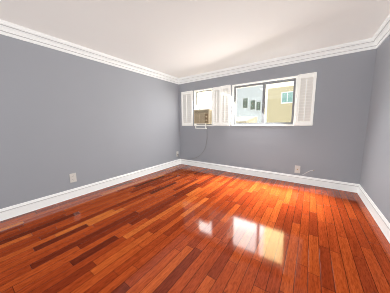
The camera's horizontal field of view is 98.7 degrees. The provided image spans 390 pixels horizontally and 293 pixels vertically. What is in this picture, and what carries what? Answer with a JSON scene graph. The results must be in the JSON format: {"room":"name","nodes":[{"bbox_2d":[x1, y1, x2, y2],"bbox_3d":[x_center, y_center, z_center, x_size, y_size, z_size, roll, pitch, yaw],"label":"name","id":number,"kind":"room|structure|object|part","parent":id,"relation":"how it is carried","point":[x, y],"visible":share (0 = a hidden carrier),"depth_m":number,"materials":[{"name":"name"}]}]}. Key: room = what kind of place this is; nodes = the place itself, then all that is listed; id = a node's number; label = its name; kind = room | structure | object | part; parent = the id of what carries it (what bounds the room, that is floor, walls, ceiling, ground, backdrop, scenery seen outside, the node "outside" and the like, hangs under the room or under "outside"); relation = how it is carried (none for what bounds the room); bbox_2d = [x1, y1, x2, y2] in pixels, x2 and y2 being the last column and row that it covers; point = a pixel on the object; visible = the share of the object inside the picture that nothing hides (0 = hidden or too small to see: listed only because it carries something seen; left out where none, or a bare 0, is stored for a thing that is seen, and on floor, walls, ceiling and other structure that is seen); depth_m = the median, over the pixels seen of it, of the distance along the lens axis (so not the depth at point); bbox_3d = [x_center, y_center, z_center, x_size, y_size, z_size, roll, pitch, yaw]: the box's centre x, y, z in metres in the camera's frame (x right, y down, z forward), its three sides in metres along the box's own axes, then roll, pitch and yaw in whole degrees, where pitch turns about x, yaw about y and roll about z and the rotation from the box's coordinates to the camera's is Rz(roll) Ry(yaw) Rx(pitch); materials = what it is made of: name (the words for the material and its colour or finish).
{"room":"empty bedroom","nodes":[
{"label":"empty bedroom","id":0,"kind":"room"},
{"bbox_2d":[0,34,179,208],"bbox_3d":[-1.864,-0.413,3.010,0.160,2.440,4.750,5,10,34],"label":"wall","id":1,"kind":"structure","parent":0,"point":[63,115],"depth_m":2.70,"materials":[{"name":"grey paint"}]},
{"bbox_2d":[69,173,76,182],"bbox_3d":[-2.010,0.516,2.763,0.008,0.151,0.094,5,10,34],"label":"electrical outlet","id":2,"kind":"object","parent":1,"relation":"attached to","point":[72,176],"visible":1,"depth_m":2.76,"materials":[{"name":"white plastic"}]},
{"bbox_2d":[0,19,178,83],"bbox_3d":[-1.778,-1.544,2.785,0.080,0.140,4.750,5,10,34],"label":"crown molding","id":3,"kind":"structure","parent":1,"relation":"attached to","point":[9,29],"depth_m":2.60,"materials":[{"name":"white wood"}]},
{"bbox_2d":[0,159,180,220],"bbox_3d":[-1.778,0.727,3.117,0.020,0.150,4.750,5,10,34],"label":"baseboard","id":4,"kind":"structure","parent":1,"relation":"attached to","point":[19,209],"depth_m":2.76,"materials":[{"name":"white wood"}]},
{"bbox_2d":[0,164,389,292],"bbox_3d":[-0.171,0.995,2.036,4.240,0.120,5.070,5,10,34],"label":"floor","id":5,"kind":"structure","parent":0,"point":[181,228],"depth_m":1.74,"materials":[{"name":"brown wood"}]},
{"bbox_2d":[0,0,389,77],"bbox_3d":[-0.199,-1.540,1.685,4.240,0.120,5.070,5,10,34],"label":"ceiling","id":6,"kind":"structure","parent":0,"point":[180,38],"depth_m":2.16,"materials":[{"name":"paint"}]},
{"bbox_2d":[179,48,376,183],"bbox_3d":[1.208,-0.565,3.861,4.240,2.440,0.160,5,10,34],"label":"wall","id":7,"kind":"structure","parent":0,"point":[329,144],"depth_m":3.14,"materials":[{"name":"grey paint"}]},
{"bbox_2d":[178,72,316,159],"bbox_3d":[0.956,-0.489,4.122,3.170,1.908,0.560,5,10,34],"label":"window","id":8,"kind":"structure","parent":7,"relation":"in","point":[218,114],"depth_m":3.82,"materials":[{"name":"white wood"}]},
{"bbox_2d":[181,90,192,125],"bbox_3d":[-0.223,-1.042,4.634,0.375,0.925,0.044,5,10,34],"label":"window shutter","id":9,"kind":"object","parent":8,"relation":"attached to","point":[186,97],"depth_m":4.62,"materials":[{"name":"white wood"}]},
{"bbox_3d":[0.226,-1.013,4.402,0.562,0.932,0.077,5,10,34],"label":"window casing","id":10,"kind":"part","parent":8,"relation":"part of","materials":[{"name":"white wood"}]},
{"bbox_3d":[0.262,-1.020,4.454,0.530,0.900,0.050,5,10,34],"label":"window frame","id":11,"kind":"part","parent":8,"relation":"part of","materials":[{"name":"white wood"}]},
{"bbox_2d":[212,86,221,125],"bbox_3d":[0.536,-0.979,4.114,0.220,0.925,0.044,5,10,34],"label":"window shutter","id":12,"kind":"object","parent":8,"relation":"attached to","point":[216,91],"depth_m":4.11,"materials":[{"name":"white wood"}]},
{"bbox_2d":[220,84,230,125],"bbox_3d":[0.720,-0.961,3.970,0.233,0.925,0.074,5,10,34],"label":"window shutter","id":13,"kind":"object","parent":8,"relation":"attached to","point":[225,91],"depth_m":3.95,"materials":[{"name":"white wood"}]},
{"bbox_3d":[1.415,-0.913,3.588,1.292,0.932,0.077,5,10,34],"label":"window casing","id":14,"kind":"part","parent":8,"relation":"part of","materials":[{"name":"white wood"}]},
{"bbox_3d":[1.448,-0.920,3.635,1.260,0.900,0.060,5,10,34],"label":"window frame","id":15,"kind":"part","parent":8,"relation":"part of","materials":[{"name":"silver metal"}]},
{"bbox_2d":[294,72,316,125],"bbox_3d":[2.026,-0.851,3.076,0.280,0.925,0.074,5,10,34],"label":"window shutter","id":16,"kind":"object","parent":8,"relation":"attached to","point":[303,106],"depth_m":3.07,"materials":[{"name":"white wood"}]},
{"bbox_2d":[181,159,357,192],"bbox_3d":[1.174,0.580,3.941,3.870,0.150,0.020,5,10,34],"label":"baseboard","id":17,"kind":"structure","parent":7,"relation":"attached to","point":[351,187],"depth_m":3.51,"materials":[{"name":"white wood"}]},
{"bbox_2d":[179,38,371,83],"bbox_3d":[1.132,-1.689,3.602,3.750,0.140,0.080,5,10,34],"label":"crown molding","id":18,"kind":"structure","parent":7,"relation":"attached to","point":[361,45],"depth_m":3.16,"materials":[{"name":"white wood"}]},
{"bbox_2d":[294,165,299,172],"bbox_3d":[2.033,0.454,3.326,0.094,0.151,0.018,5,10,34],"label":"outlet","id":19,"kind":"object","parent":7,"relation":"attached to","point":[297,169],"visible":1,"depth_m":3.33,"materials":[{"name":"white plastic"}]},
{"bbox_2d":[360,34,389,222],"bbox_3d":[1.494,-0.132,0.711,0.160,2.440,4.750,5,10,34],"label":"wall","id":20,"kind":"structure","parent":0,"point":[375,179],"depth_m":2.21,"materials":[{"name":"grey paint"}]},
{"bbox_2d":[357,184,389,242],"bbox_3d":[1.432,0.996,0.919,0.020,0.150,4.750,5,10,34],"label":"baseboard","id":21,"kind":"structure","parent":20,"relation":"attached to","point":[382,222],"depth_m":2.06,"materials":[{"name":"white wood"}]},
{"bbox_2d":[370,14,389,49],"bbox_3d":[1.383,-1.279,0.621,0.080,0.140,4.750,5,10,34],"label":"crown molding","id":22,"kind":"structure","parent":20,"relation":"attached to","point":[380,36],"depth_m":2.28,"materials":[{"name":"white wood"}]},
{"label":"outside","id":23,"kind":"structure","parent":0,"visible":0},
{"bbox_2d":[207,116,256,123],"bbox_3d":[1.120,0.315,11.441,5.350,4.620,2.200,5,10,34],"label":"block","id":24,"kind":"object","parent":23,"point":[249,119],"depth_m":9.83,"materials":[{"name":"white"}]},
{"bbox_2d":[198,86,267,122],"bbox_3d":[2.378,-2.763,15.786,10.100,9.500,6.560,5,10,34],"label":"building","id":25,"kind":"structure","parent":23,"point":[203,98],"depth_m":11.12,"materials":[{"name":"white paint"}]},
{"bbox_2d":[259,81,293,122],"bbox_3d":[8.407,0.034,8.592,8.080,5.800,8.100,5,10,34],"label":"building","id":26,"kind":"structure","parent":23,"point":[288,107],"depth_m":7.06,"materials":[{"name":"beige paint"}]}
]}

